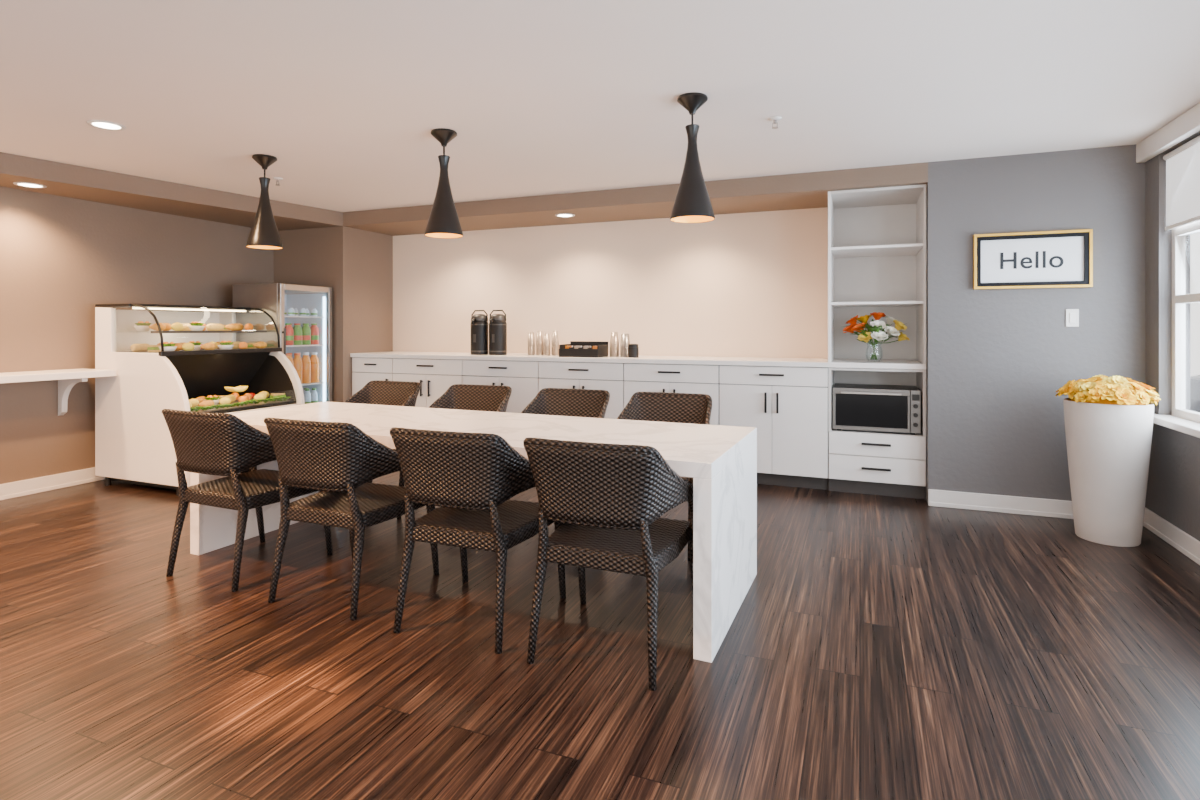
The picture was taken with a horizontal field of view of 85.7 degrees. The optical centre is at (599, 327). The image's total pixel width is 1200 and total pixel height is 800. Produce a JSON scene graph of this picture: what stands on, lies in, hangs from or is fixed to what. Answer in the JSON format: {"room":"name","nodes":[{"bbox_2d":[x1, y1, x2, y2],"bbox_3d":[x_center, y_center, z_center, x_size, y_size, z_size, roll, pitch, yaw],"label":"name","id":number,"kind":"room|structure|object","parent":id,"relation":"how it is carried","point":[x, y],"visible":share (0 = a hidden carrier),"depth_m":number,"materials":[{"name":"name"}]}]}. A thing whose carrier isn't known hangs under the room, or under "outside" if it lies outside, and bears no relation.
{"room":"common room","nodes":[
{"label":"common room","id":0,"kind":"room"},
{"bbox_2d":[0,186,273,483],"bbox_3d":[-4.744,0.040,3.950,0.150,2.420,8.190,0,0,22],"label":"wall","id":1,"kind":"structure","parent":0,"point":[61,257],"depth_m":5.14,"materials":[{"name":"beige paint"}]},
{"bbox_2d":[0,467,104,499],"bbox_3d":[-4.830,1.192,3.504,0.022,0.115,7.300,0,0,22],"label":"baseboard","id":2,"kind":"structure","parent":1,"relation":"attached to","point":[72,478],"depth_m":4.96,"materials":[{"name":"white paint"}]},
{"bbox_2d":[0,368,115,415],"bbox_3d":[-4.854,0.504,2.908,0.420,0.359,4.775,0,0,22],"label":"wall bar","id":3,"kind":"object","parent":1,"relation":"attached to","point":[67,378],"visible":1,"depth_m":4.83,"materials":[{"name":"white paint"}]},
{"bbox_2d":[0,152,342,230],"bbox_3d":[-4.400,-1.100,3.332,0.950,0.140,7.300,0,0,22],"label":"ceiling soffit","id":4,"kind":"structure","parent":1,"relation":"attached to","point":[60,179],"depth_m":5.20,"materials":[{"name":"beige paint"}]},
{"bbox_2d":[13,182,46,187],"bbox_3d":[-4.100,-1.027,4.655,0.184,0.006,0.184,0,0,22],"label":"recessed light","id":5,"kind":"object","parent":4,"relation":"in","point":[23,184],"visible":1,"depth_m":4.65,"materials":[{"name":"white paint"}]},
{"bbox_2d":[274,226,392,401],"bbox_3d":[-2.873,0.040,7.131,0.950,2.420,0.890,0,0,22],"label":"wall","id":6,"kind":"structure","parent":0,"point":[357,264],"depth_m":6.73,"materials":[{"name":"beige paint"}]},
{"bbox_2d":[0,471,1199,799],"bbox_3d":[-1.170,1.300,2.518,7.950,0.100,8.200,0,0,22],"label":"floor","id":7,"kind":"structure","parent":0,"point":[877,647],"depth_m":2.37,"materials":[{"name":"brown wood"}]},
{"bbox_2d":[95,303,304,495],"bbox_3d":[-3.337,0.530,5.480,1.060,1.440,1.100,0,0,22],"label":"display case","id":8,"kind":"object","parent":7,"relation":"on","point":[134,443],"visible":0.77,"depth_m":5.14,"materials":[{"name":"white metal"}]},
{"bbox_2d":[130,343,148,351],"bbox_3d":[-3.668,0.157,5.166,0.063,0.064,0.138,0,0,16],"label":"wrap","id":9,"kind":"object","parent":8,"relation":"on","point":[135,347],"visible":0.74,"depth_m":5.13,"materials":[{"name":"beige food"}]},
{"bbox_2d":[134,321,151,330],"bbox_3d":[-3.640,-0.013,5.155,0.124,0.082,0.124,0,0,22],"label":"salad bowl","id":10,"kind":"object","parent":8,"relation":"on","point":[141,326],"visible":0.99,"depth_m":5.12,"materials":[{"name":"white ceramic"}]},
{"bbox_2d":[147,345,160,351],"bbox_3d":[-3.528,0.162,5.110,0.103,0.055,0.145,0,0,26],"label":"sandwich","id":11,"kind":"object","parent":8,"relation":"on","point":[151,348],"visible":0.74,"depth_m":5.07,"materials":[{"name":"beige food"}]},
{"bbox_2d":[149,323,165,330],"bbox_3d":[-3.470,-0.008,5.091,0.068,0.065,0.136,0,0,11],"label":"croissant","id":12,"kind":"object","parent":8,"relation":"on","point":[154,326],"visible":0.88,"depth_m":5.05,"materials":[{"name":"food"}]},
{"bbox_2d":[159,342,176,350],"bbox_3d":[-3.371,0.148,5.046,0.124,0.082,0.124,0,0,29],"label":"salad bowl","id":13,"kind":"object","parent":8,"relation":"on","point":[168,346],"visible":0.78,"depth_m":5.02,"materials":[{"name":"white ceramic"}]},
{"bbox_2d":[171,322,182,330],"bbox_3d":[-3.430,-0.010,5.249,0.085,0.072,0.085,0,0,-32],"label":"bread roll","id":14,"kind":"object","parent":8,"relation":"on","point":[176,326],"visible":0.99,"depth_m":5.22,"materials":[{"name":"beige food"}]},
{"bbox_2d":[180,324,190,330],"bbox_3d":[-3.516,-0.005,5.463,0.063,0.064,0.138,0,0,23],"label":"wrap","id":15,"kind":"object","parent":8,"relation":"on","point":[185,326],"visible":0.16,"depth_m":5.46,"materials":[{"name":"beige food"}]},
{"bbox_2d":[182,342,194,350],"bbox_3d":[-3.309,0.152,5.200,0.085,0.072,0.085,0,0,-30],"label":"bread roll","id":16,"kind":"object","parent":8,"relation":"on","point":[187,346],"visible":0.96,"depth_m":5.17,"materials":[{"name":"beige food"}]},
{"bbox_2d":[189,341,200,349],"bbox_3d":[-3.396,0.148,5.414,0.124,0.082,0.124,0,0,25],"label":"salad bowl","id":17,"kind":"object","parent":8,"relation":"on","point":[197,345],"visible":0.63,"depth_m":5.39,"materials":[{"name":"white ceramic"}]},
{"bbox_2d":[188,321,204,330],"bbox_3d":[-3.368,-0.013,5.403,0.124,0.082,0.124,0,0,11],"label":"salad bowl","id":18,"kind":"object","parent":8,"relation":"on","point":[195,326],"visible":0.96,"depth_m":5.37,"materials":[{"name":"white ceramic"}]},
{"bbox_2d":[200,343,215,349],"bbox_3d":[-3.226,0.154,5.348,0.068,0.065,0.136,0,0,16],"label":"croissant","id":19,"kind":"object","parent":8,"relation":"on","point":[208,346],"visible":0.95,"depth_m":5.32,"materials":[{"name":"food"}]},
{"bbox_2d":[206,324,223,330],"bbox_3d":[-3.306,-0.005,5.557,0.063,0.064,0.138,0,0,27],"label":"wrap","id":20,"kind":"object","parent":8,"relation":"on","point":[210,327],"visible":0.98,"depth_m":5.53,"materials":[{"name":"beige food"}]},
{"bbox_2d":[218,341,233,348],"bbox_3d":[-3.185,0.148,5.509,0.124,0.082,0.124,0,0,14],"label":"salad bowl","id":21,"kind":"object","parent":8,"relation":"on","point":[224,344],"visible":0.94,"depth_m":5.47,"materials":[{"name":"white ceramic"}]},
{"bbox_2d":[225,323,239,330],"bbox_3d":[-3.225,-0.008,5.700,0.068,0.065,0.136,0,0,31],"label":"croissant","id":22,"kind":"object","parent":8,"relation":"on","point":[234,327],"visible":1,"depth_m":5.67,"materials":[{"name":"food"}]},
{"bbox_2d":[224,385,247,391],"bbox_3d":[-3.058,0.513,5.443,0.120,0.048,0.157,0,0,22],"label":"banana bunch","id":23,"kind":"object","parent":8,"relation":"in","point":[240,388],"visible":1,"depth_m":5.40,"materials":[{"name":"yellow plant"}]},
{"bbox_2d":[190,396,289,411],"bbox_3d":[-2.933,0.621,5.312,0.054,0.042,0.962,0,0,22],"label":"garnish","id":24,"kind":"object","parent":8,"relation":"in","point":[281,398],"visible":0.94,"depth_m":5.27,"materials":[{"name":"green plant"}]},
{"bbox_2d":[193,398,290,411],"bbox_3d":[-3.170,0.644,5.413,0.500,0.010,0.980,0,0,22],"label":"food tray","id":25,"kind":"object","parent":8,"relation":"on","point":[235,401],"visible":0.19,"depth_m":5.41,"materials":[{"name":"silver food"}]},
{"bbox_2d":[189,398,198,406],"bbox_3d":[-3.263,0.600,5.182,0.085,0.072,0.085,0,0,-25],"label":"lemon","id":26,"kind":"object","parent":25,"relation":"on","point":[194,402],"visible":0.58,"depth_m":5.17,"materials":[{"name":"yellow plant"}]},
{"bbox_2d":[198,400,214,407],"bbox_3d":[-3.103,0.602,5.120,0.068,0.065,0.136,0,0,16],"label":"croissant","id":27,"kind":"object","parent":25,"relation":"on","point":[206,403],"visible":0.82,"depth_m":5.09,"materials":[{"name":"food"}]},
{"bbox_2d":[203,395,219,404],"bbox_3d":[-3.201,0.597,5.336,0.124,0.082,0.124,0,0,25],"label":"salad bowl","id":28,"kind":"object","parent":25,"relation":"on","point":[214,398],"visible":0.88,"depth_m":5.32,"materials":[{"name":"white ceramic"}]},
{"bbox_2d":[219,397,230,404],"bbox_3d":[-3.062,0.600,5.280,0.085,0.072,0.085,0,0,-31],"label":"lemon","id":29,"kind":"object","parent":25,"relation":"on","point":[224,400],"visible":0.91,"depth_m":5.25,"materials":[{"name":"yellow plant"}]},
{"bbox_2d":[238,396,247,402],"bbox_3d":[-3.000,0.604,5.434,0.072,0.068,0.072,0,0,18],"label":"orange","id":30,"kind":"object","parent":25,"relation":"on","point":[241,398],"visible":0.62,"depth_m":5.41,"materials":[{"name":"orange food"}]},
{"bbox_2d":[254,393,265,400],"bbox_3d":[-2.938,0.600,5.588,0.085,0.072,0.085,0,0,-14],"label":"lemon","id":31,"kind":"object","parent":25,"relation":"on","point":[257,396],"visible":0.89,"depth_m":5.56,"materials":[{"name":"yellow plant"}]},
{"bbox_2d":[270,393,285,398],"bbox_3d":[-2.885,0.610,5.744,0.103,0.055,0.145,0,0,14],"label":"sandwich","id":32,"kind":"object","parent":25,"relation":"on","point":[273,395],"visible":0.56,"depth_m":5.74,"materials":[{"name":"beige food"}]},
{"bbox_2d":[239,342,247,348],"bbox_3d":[-3.123,0.155,5.663,0.072,0.068,0.072,0,0,16],"label":"orange","id":33,"kind":"object","parent":8,"relation":"on","point":[242,345],"visible":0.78,"depth_m":5.64,"materials":[{"name":"orange food"}]},
{"bbox_2d":[253,341,266,347],"bbox_3d":[-3.041,0.154,5.809,0.068,0.065,0.136,0,0,19],"label":"croissant","id":34,"kind":"object","parent":8,"relation":"on","point":[261,344],"visible":0.92,"depth_m":5.78,"materials":[{"name":"food"}]},
{"bbox_2d":[162,409,332,591],"bbox_3d":[-1.852,0.827,3.399,0.610,0.851,0.631,0,0,24],"label":"dining chair","id":35,"kind":"object","parent":7,"relation":"on","point":[219,444],"visible":0.72,"depth_m":3.16,"materials":[{"name":"wicker"}]},
{"bbox_2d":[233,283,331,401],"bbox_3d":[-3.094,0.417,6.358,0.656,1.665,0.630,0,0,22],"label":"refrigerator","id":36,"kind":"object","parent":7,"relation":"on","point":[272,298],"visible":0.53,"depth_m":6.29,"materials":[{"name":"silver metal"}]},
{"bbox_2d":[284,323,293,344],"bbox_3d":[-2.987,0.060,6.202,0.095,0.210,0.095,0,0,22],"label":"bottle","id":37,"kind":"object","parent":36,"relation":"in","point":[289,330],"visible":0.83,"depth_m":6.17,"materials":[{"name":"red plastic"}]},
{"bbox_2d":[288,308,294,315],"bbox_3d":[-2.974,-0.154,6.234,0.062,0.080,0.062,0,0,22],"label":"bottle","id":38,"kind":"object","parent":36,"relation":"in","point":[291,312],"visible":0.91,"depth_m":6.21,"materials":[{"name":"white plastic"}]},
{"bbox_2d":[293,353,301,383],"bbox_3d":[-2.948,0.396,6.299,0.094,0.300,0.094,0,0,22],"label":"bottle","id":39,"kind":"object","parent":36,"relation":"in","point":[297,361],"visible":0.68,"depth_m":6.27,"materials":[{"name":"orange plastic"}]},
{"bbox_2d":[293,323,302,344],"bbox_3d":[-2.948,0.060,6.299,0.095,0.210,0.095,0,0,22],"label":"bottle","id":40,"kind":"object","parent":36,"relation":"in","point":[298,337],"visible":0.83,"depth_m":6.26,"materials":[{"name":"green plastic"}]},
{"bbox_2d":[284,316,323,317],"bbox_3d":[-3.118,-0.108,6.367,0.515,0.012,0.558,0,0,22],"label":"shelf","id":41,"kind":"object","parent":36,"relation":"attached to","point":[284,316],"depth_m":6.39,"materials":[{"name":"white metal"}]},
{"bbox_2d":[286,344,323,346],"bbox_3d":[-3.118,0.172,6.367,0.515,0.012,0.558,0,0,22],"label":"shelf","id":42,"kind":"object","parent":36,"relation":"attached to","point":[319,345],"depth_m":6.40,"materials":[{"name":"white metal"}]},
{"bbox_2d":[302,353,310,383],"bbox_3d":[-2.909,0.396,6.397,0.094,0.300,0.094,0,0,22],"label":"bottle","id":43,"kind":"object","parent":36,"relation":"in","point":[306,362],"visible":0.91,"depth_m":6.36,"materials":[{"name":"orange plastic"}]},
{"bbox_2d":[302,323,310,344],"bbox_3d":[-2.909,0.060,6.397,0.095,0.210,0.095,0,0,22],"label":"bottle","id":44,"kind":"object","parent":36,"relation":"in","point":[306,331],"visible":0.87,"depth_m":6.36,"materials":[{"name":"green plastic"}]},
{"bbox_2d":[304,389,310,403],"bbox_3d":[-2.901,0.716,6.416,0.070,0.220,0.070,0,0,22],"label":"bottle","id":45,"kind":"object","parent":36,"relation":"in","point":[307,395],"visible":0.58,"depth_m":6.39,"materials":[{"name":"plastic"}]},
{"bbox_2d":[301,382,323,385],"bbox_3d":[-3.118,0.552,6.367,0.515,0.012,0.558,0,0,22],"label":"shelf","id":46,"kind":"object","parent":36,"relation":"attached to","point":[318,383],"depth_m":6.51,"materials":[{"name":"white metal"}]},
{"bbox_2d":[310,352,318,382],"bbox_3d":[-2.870,0.396,6.494,0.094,0.300,0.094,0,0,22],"label":"bottle","id":47,"kind":"object","parent":36,"relation":"in","point":[314,359],"visible":0.95,"depth_m":6.46,"materials":[{"name":"orange plastic"}]},
{"bbox_2d":[310,324,318,344],"bbox_3d":[-2.870,0.060,6.494,0.095,0.210,0.095,0,0,22],"label":"bottle","id":48,"kind":"object","parent":36,"relation":"in","point":[314,329],"visible":0.84,"depth_m":6.46,"materials":[{"name":"red plastic"}]},
{"bbox_2d":[311,388,317,402],"bbox_3d":[-2.870,0.716,6.494,0.070,0.220,0.070,0,0,22],"label":"bottle","id":49,"kind":"object","parent":36,"relation":"in","point":[314,396],"visible":0.61,"depth_m":6.47,"materials":[{"name":"white plastic"}]},
{"bbox_2d":[264,417,438,619],"bbox_3d":[-1.185,0.827,3.099,0.610,0.851,0.631,0,0,22],"label":"dining chair","id":50,"kind":"object","parent":7,"relation":"on","point":[338,459],"visible":0.8,"depth_m":2.87,"materials":[{"name":"wicker"}]},
{"bbox_2d":[352,357,396,451],"bbox_3d":[-2.200,0.775,6.827,0.513,0.949,0.662,0,0,22],"label":"base cabinet","id":51,"kind":"object","parent":7,"relation":"on","point":[364,370],"visible":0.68,"depth_m":6.56,"materials":[{"name":"wood"}]},
{"bbox_2d":[343,380,420,482],"bbox_3d":[-1.697,0.833,4.757,0.610,0.839,0.629,0,0,24],"label":"dining chair","id":52,"kind":"object","parent":7,"relation":"on","point":[395,393],"visible":0.27,"depth_m":5.01,"materials":[{"name":"brown wicker"}]},
{"bbox_2d":[393,358,462,407],"bbox_3d":[-1.581,0.775,6.578,0.818,0.949,0.662,0,0,22],"label":"base cabinet","id":53,"kind":"object","parent":7,"relation":"on","point":[435,376],"visible":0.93,"depth_m":6.28,"materials":[{"name":"wood"}]},
{"bbox_2d":[397,384,511,518],"bbox_3d":[-0.962,0.833,4.418,0.610,0.839,0.629,0,0,22],"label":"dining chair","id":54,"kind":"object","parent":7,"relation":"on","point":[493,398],"visible":0.23,"depth_m":4.66,"materials":[{"name":"brown wicker"}]},
{"bbox_2d":[190,401,756,662],"bbox_3d":[-0.737,0.877,3.433,2.930,0.745,0.950,0,0,24],"label":"dining table","id":55,"kind":"object","parent":7,"relation":"on","point":[721,461],"visible":0.66,"depth_m":3.07,"materials":[{"name":"white stone"}]},
{"bbox_2d":[390,427,565,653],"bbox_3d":[-0.523,0.827,2.812,0.610,0.851,0.631,0,0,21],"label":"dining chair","id":56,"kind":"object","parent":7,"relation":"on","point":[472,478],"visible":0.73,"depth_m":2.58,"materials":[{"name":"wicker"}]},
{"bbox_2d":[462,360,538,412],"bbox_3d":[-0.824,0.775,6.274,0.808,0.949,0.662,0,0,22],"label":"base cabinet","id":57,"kind":"object","parent":7,"relation":"on","point":[522,377],"visible":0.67,"depth_m":5.95,"materials":[{"name":"wood"}]},
{"bbox_2d":[521,388,609,417],"bbox_3d":[-0.273,0.833,4.120,0.610,0.839,0.629,0,0,22],"label":"dining chair","id":58,"kind":"object","parent":7,"relation":"on","point":[591,403],"visible":0.23,"depth_m":4.37,"materials":[{"name":"brown wicker"}]},
{"bbox_2d":[539,361,623,418],"bbox_3d":[-0.068,0.775,5.970,0.818,0.949,0.662,0,0,22],"label":"base cabinet","id":59,"kind":"object","parent":7,"relation":"on","point":[609,377],"visible":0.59,"depth_m":5.65,"materials":[{"name":"wood"}]},
{"bbox_2d":[523,437,692,690],"bbox_3d":[0.055,0.827,2.563,0.610,0.851,0.631,0,0,22],"label":"dining chair","id":60,"kind":"object","parent":7,"relation":"on","point":[609,500],"visible":0.84,"depth_m":2.33,"materials":[{"name":"wicker"}]},
{"bbox_2d":[617,392,711,560],"bbox_3d":[0.354,0.833,3.857,0.610,0.839,0.629,0,0,22],"label":"dining chair","id":61,"kind":"object","parent":7,"relation":"on","point":[690,408],"visible":0.22,"depth_m":4.10,"materials":[{"name":"brown wicker"}]},
{"bbox_2d":[624,363,719,424],"bbox_3d":[0.693,0.775,5.664,0.818,0.949,0.662,0,0,22],"label":"base cabinet","id":62,"kind":"object","parent":7,"relation":"on","point":[669,378],"visible":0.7,"depth_m":5.37,"materials":[{"name":"wood"}]},
{"bbox_2d":[719,365,828,489],"bbox_3d":[1.460,0.775,5.356,0.833,0.949,0.662,0,0,22],"label":"base cabinet","id":63,"kind":"object","parent":7,"relation":"on","point":[787,407],"visible":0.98,"depth_m":5.05,"materials":[{"name":"wood"}]},
{"bbox_2d":[828,368,925,498],"bbox_3d":[2.158,0.775,5.075,0.667,0.949,0.662,0,0,22],"label":"base cabinet","id":64,"kind":"object","parent":7,"relation":"on","point":[893,464],"visible":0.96,"depth_m":4.83,"materials":[{"name":"white wood"}]},
{"bbox_2d":[350,351,925,369],"bbox_3d":[0.016,0.280,5.945,5.291,0.040,0.653,0,0,22],"label":"countertop","id":65,"kind":"structure","parent":64,"relation":"on","point":[642,359],"depth_m":5.44,"materials":[{"name":"white stone"}]},
{"bbox_2d":[470,310,488,354],"bbox_3d":[-1.193,0.041,6.342,0.202,0.437,0.177,0,0,-31],"label":"airpot","id":66,"kind":"object","parent":65,"relation":"on","point":[479,324],"visible":1,"depth_m":6.28,"materials":[{"name":"metal"}]},
{"bbox_2d":[489,310,506,354],"bbox_3d":[-1.004,0.041,6.287,0.202,0.437,0.177,0,0,-31],"label":"airpot","id":67,"kind":"object","parent":65,"relation":"on","point":[497,322],"visible":0.99,"depth_m":6.22,"materials":[{"name":"metal"}]},
{"bbox_2d":[528,332,534,354],"bbox_3d":[-0.660,0.149,6.215,0.074,0.220,0.074,0,0,22],"label":"cup stack","id":68,"kind":"object","parent":65,"relation":"on","point":[531,341],"visible":0.99,"depth_m":6.19,"materials":[{"name":"clear plastic"}]},
{"bbox_2d":[536,331,542,354],"bbox_3d":[-0.577,0.143,6.192,0.074,0.232,0.074,0,0,22],"label":"cup stack","id":69,"kind":"object","parent":65,"relation":"on","point":[539,340],"visible":0.95,"depth_m":6.17,"materials":[{"name":"clear plastic"}]},
{"bbox_2d":[543,333,550,354],"bbox_3d":[-0.507,0.155,6.153,0.074,0.208,0.074,0,0,22],"label":"cup stack","id":70,"kind":"object","parent":65,"relation":"on","point":[546,342],"visible":0.99,"depth_m":6.12,"materials":[{"name":"clear plastic"}]},
{"bbox_2d":[551,331,558,355],"bbox_3d":[-0.424,0.143,6.130,0.074,0.232,0.074,0,0,22],"label":"cup stack","id":71,"kind":"object","parent":65,"relation":"on","point":[555,340],"visible":0.98,"depth_m":6.10,"materials":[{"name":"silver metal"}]},
{"bbox_2d":[559,341,607,356],"bbox_3d":[-0.148,0.192,5.879,0.380,0.135,0.260,0,0,22],"label":"condiment caddy","id":72,"kind":"object","parent":65,"relation":"on","point":[602,347],"visible":0.97,"depth_m":5.80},
{"bbox_2d":[610,332,618,356],"bbox_3d":[0.131,0.148,5.875,0.090,0.222,0.090,0,0,22],"label":"cup stack","id":73,"kind":"object","parent":65,"relation":"on","point":[614,341],"visible":1,"depth_m":5.84,"materials":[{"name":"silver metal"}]},
{"bbox_2d":[620,334,629,356],"bbox_3d":[0.228,0.155,5.836,0.096,0.208,0.096,0,0,22],"label":"cup stack","id":74,"kind":"object","parent":65,"relation":"on","point":[625,341],"visible":0.8,"depth_m":5.80,"materials":[{"name":"clear plastic"}]},
{"bbox_2d":[628,344,638,357],"bbox_3d":[0.296,0.200,5.723,0.092,0.120,0.092,0,0,22],"label":"canister","id":75,"kind":"object","parent":65,"relation":"on","point":[633,349],"visible":1,"depth_m":5.68,"materials":[{"name":"black metal"}]},
{"bbox_2d":[828,184,925,363],"bbox_3d":[2.151,-0.385,5.063,0.665,1.287,0.680,0,0,22],"label":"shelf unit","id":76,"kind":"object","parent":65,"relation":"on","point":[877,236],"visible":1,"depth_m":5.29,"materials":[{"name":"white wood"}]},
{"bbox_2d":[833,383,920,434],"bbox_3d":[2.124,0.620,4.996,0.605,0.330,0.455,0,0,22],"label":"microwave","id":77,"kind":"object","parent":64,"relation":"in","point":[863,407],"visible":1,"depth_m":4.82,"materials":[{"name":"metal"}]},
{"bbox_2d":[1063,398,1153,546],"bbox_3d":[3.013,0.843,3.844,0.426,0.815,0.426,0,0,22],"label":"planter","id":78,"kind":"object","parent":7,"relation":"on","point":[1109,446],"visible":0.84,"depth_m":3.70,"materials":[{"name":"ceramic"}]},
{"bbox_2d":[1055,375,1160,404],"bbox_3d":[3.014,0.390,3.846,0.482,0.230,0.476,0,0,-13],"label":"flowering plant","id":79,"kind":"object","parent":78,"relation":"in","point":[1098,389],"visible":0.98,"depth_m":3.72,"materials":[{"name":"yellow plant"}]},
{"bbox_2d":[0,0,1199,211],"bbox_3d":[-1.170,-1.220,2.518,7.950,0.100,8.200,0,0,22],"label":"ceiling","id":80,"kind":"structure","parent":0,"point":[539,97],"depth_m":3.16,"materials":[{"name":"paint"}]},
{"bbox_2d":[86,120,125,130],"bbox_3d":[-2.844,-1.167,3.730,0.184,0.006,0.184,0,0,22],"label":"recessed light","id":81,"kind":"object","parent":80,"relation":"in","point":[106,125],"visible":1,"depth_m":3.73,"materials":[{"name":"white paint"}]},
{"bbox_2d":[246,154,282,248],"bbox_3d":[-2.293,-0.860,4.425,0.226,0.618,0.226,0,0,22],"label":"pendant lamp","id":82,"kind":"object","parent":80,"relation":"hanging from","point":[264,234],"visible":1,"depth_m":4.38,"materials":[{"name":"black metal"}]},
{"bbox_2d":[424,128,462,237],"bbox_3d":[-0.931,-0.860,3.863,0.226,0.618,0.226,0,0,22],"label":"pendant lamp","id":83,"kind":"object","parent":80,"relation":"hanging from","point":[443,221],"visible":1,"depth_m":3.82,"materials":[{"name":"black metal"}]},
{"bbox_2d":[670,92,714,222],"bbox_3d":[0.469,-0.860,3.284,0.226,0.618,0.226,0,0,22],"label":"pendant lamp","id":84,"kind":"object","parent":80,"relation":"hanging from","point":[692,204],"visible":1,"depth_m":3.24,"materials":[{"name":"black metal"}]},
{"bbox_2d":[768,116,781,128],"bbox_3d":[0.976,-1.142,3.606,0.072,0.056,0.072,0,0,22],"label":"sprinkler","id":85,"kind":"object","parent":80,"relation":"attached to","point":[774,119],"visible":1,"depth_m":3.60,"materials":[{"name":"white paint"}]},
{"bbox_2d":[393,207,827,357],"bbox_3d":[0.165,0.040,6.314,5.295,2.420,0.140,0,0,22],"label":"wall","id":86,"kind":"structure","parent":0,"point":[751,284],"depth_m":6.18,"materials":[{"name":"beige paint"}]},
{"bbox_2d":[926,144,1144,503],"bbox_3d":[3.124,0.040,4.721,1.385,2.420,0.890,0,0,22],"label":"wall","id":87,"kind":"structure","parent":0,"point":[997,360],"depth_m":4.35,"materials":[{"name":"grey paint"}]},
{"bbox_2d":[343,162,927,235],"bbox_3d":[-0.001,-1.100,5.901,5.295,0.140,0.750,0,0,22],"label":"soffit","id":88,"kind":"structure","parent":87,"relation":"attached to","point":[808,190],"depth_m":5.51,"materials":[{"name":"beige paint"}]},
{"bbox_2d":[555,213,574,216],"bbox_3d":[-0.320,-1.027,5.906,0.184,0.006,0.184,0,0,22],"label":"recessed light","id":89,"kind":"object","parent":88,"relation":"in","point":[562,214],"visible":1,"depth_m":5.91,"materials":[{"name":"white paint"}]},
{"bbox_2d":[928,489,1073,518],"bbox_3d":[2.876,1.192,4.328,1.218,0.115,0.022,0,0,22],"label":"baseboard","id":90,"kind":"structure","parent":87,"relation":"attached to","point":[938,498],"depth_m":4.38,"materials":[{"name":"white paint"}]},
{"bbox_2d":[973,229,1092,289],"bbox_3d":[2.878,-0.453,4.320,0.672,0.375,0.035,0,0,22],"label":"framed sign","id":91,"kind":"object","parent":87,"relation":"attached to","point":[1062,258],"visible":1,"depth_m":4.32,"materials":[{"name":"gold metal"}]},
{"bbox_2d":[981,236,1083,282],"bbox_3d":[2.882,-0.453,4.330,0.590,0.293,0.011,0,0,22],"label":"print","id":92,"kind":"object","parent":91,"relation":"attached to","point":[1004,259],"depth_m":4.32,"materials":[{"name":"white paper"}]},
{"bbox_2d":[1066,309,1078,326],"bbox_3d":[3.099,-0.066,4.245,0.072,0.116,0.010,0,0,22],"label":"light switch","id":93,"kind":"object","parent":87,"relation":"attached to","point":[1072,315],"visible":1,"depth_m":4.24,"materials":[{"name":"white paint"}]},
{"bbox_2d":[1145,131,1199,540],"bbox_3d":[2.169,0.040,0.691,0.150,2.420,7.300,0,0,22],"label":"wall","id":94,"kind":"structure","parent":0,"point":[1173,485],"depth_m":3.91,"materials":[{"name":"grey paint"}]},
{"bbox_2d":[1136,103,1199,162],"bbox_3d":[2.076,-1.109,0.727,0.049,0.118,7.298,0,0,22],"label":"trim","id":95,"kind":"structure","parent":94,"relation":"attached to","point":[1187,124],"depth_m":3.67,"materials":[{"name":"white paint"}]},
{"bbox_2d":[1143,507,1199,564],"bbox_3d":[2.088,1.192,0.723,0.022,0.115,7.300,0,0,22],"label":"baseboard","id":96,"kind":"structure","parent":94,"relation":"attached to","point":[1186,544],"depth_m":3.70,"materials":[{"name":"white paint"}]},
{"bbox_2d":[1153,413,1199,437],"bbox_3d":[3.043,0.545,3.082,0.128,0.040,2.190,0,0,22],"label":"windowsill","id":97,"kind":"structure","parent":94,"relation":"attached to","point":[1188,427],"depth_m":3.60,"materials":[{"name":"white paint"}]},
{"bbox_2d":[1163,135,1199,230],"bbox_3d":[3.051,-0.814,3.004,0.036,0.458,1.910,0,0,22],"label":"roller shade","id":98,"kind":"object","parent":94,"relation":"attached to","point":[1182,163],"visible":1,"depth_m":3.68,"materials":[{"name":"fabric"}]},
{"bbox_2d":[1172,221,1199,422],"bbox_3d":[3.102,-0.260,2.983,0.050,1.580,1.950,0,0,22],"label":"window","id":99,"kind":"structure","parent":94,"relation":"in","point":[1179,298],"depth_m":3.84,"materials":[{"name":"white paint"}]},
{"bbox_3d":[2.099,0.182,4.954,0.124,0.155,0.124,0,0,22],"label":"vase","id":100,"kind":"object","parent":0,"visible":0},
{"bbox_2d":[843,312,909,359],"bbox_3d":[2.089,0.061,4.972,0.456,0.366,0.436,0,0,-13],"label":"flower bouquet","id":101,"kind":"object","parent":100,"relation":"in","point":[865,335],"visible":1,"depth_m":4.88,"materials":[{"name":"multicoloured plant"}]},
{"label":"outside","id":102,"kind":"structure","parent":0,"visible":0},
{"bbox_3d":[9.824,1.800,0.362,14.040,0.100,24.000,0,0,22],"label":"ground","id":103,"kind":"structure","parent":102,"visible":0},
{"bbox_2d":[1190,375,1199,412],"bbox_3d":[12.237,1.060,10.385,4.122,1.380,1.640,0,0,22],"label":"car","id":104,"kind":"object","parent":103,"relation":"on","point":[1194,380],"visible":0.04,"depth_m":11.38,"materials":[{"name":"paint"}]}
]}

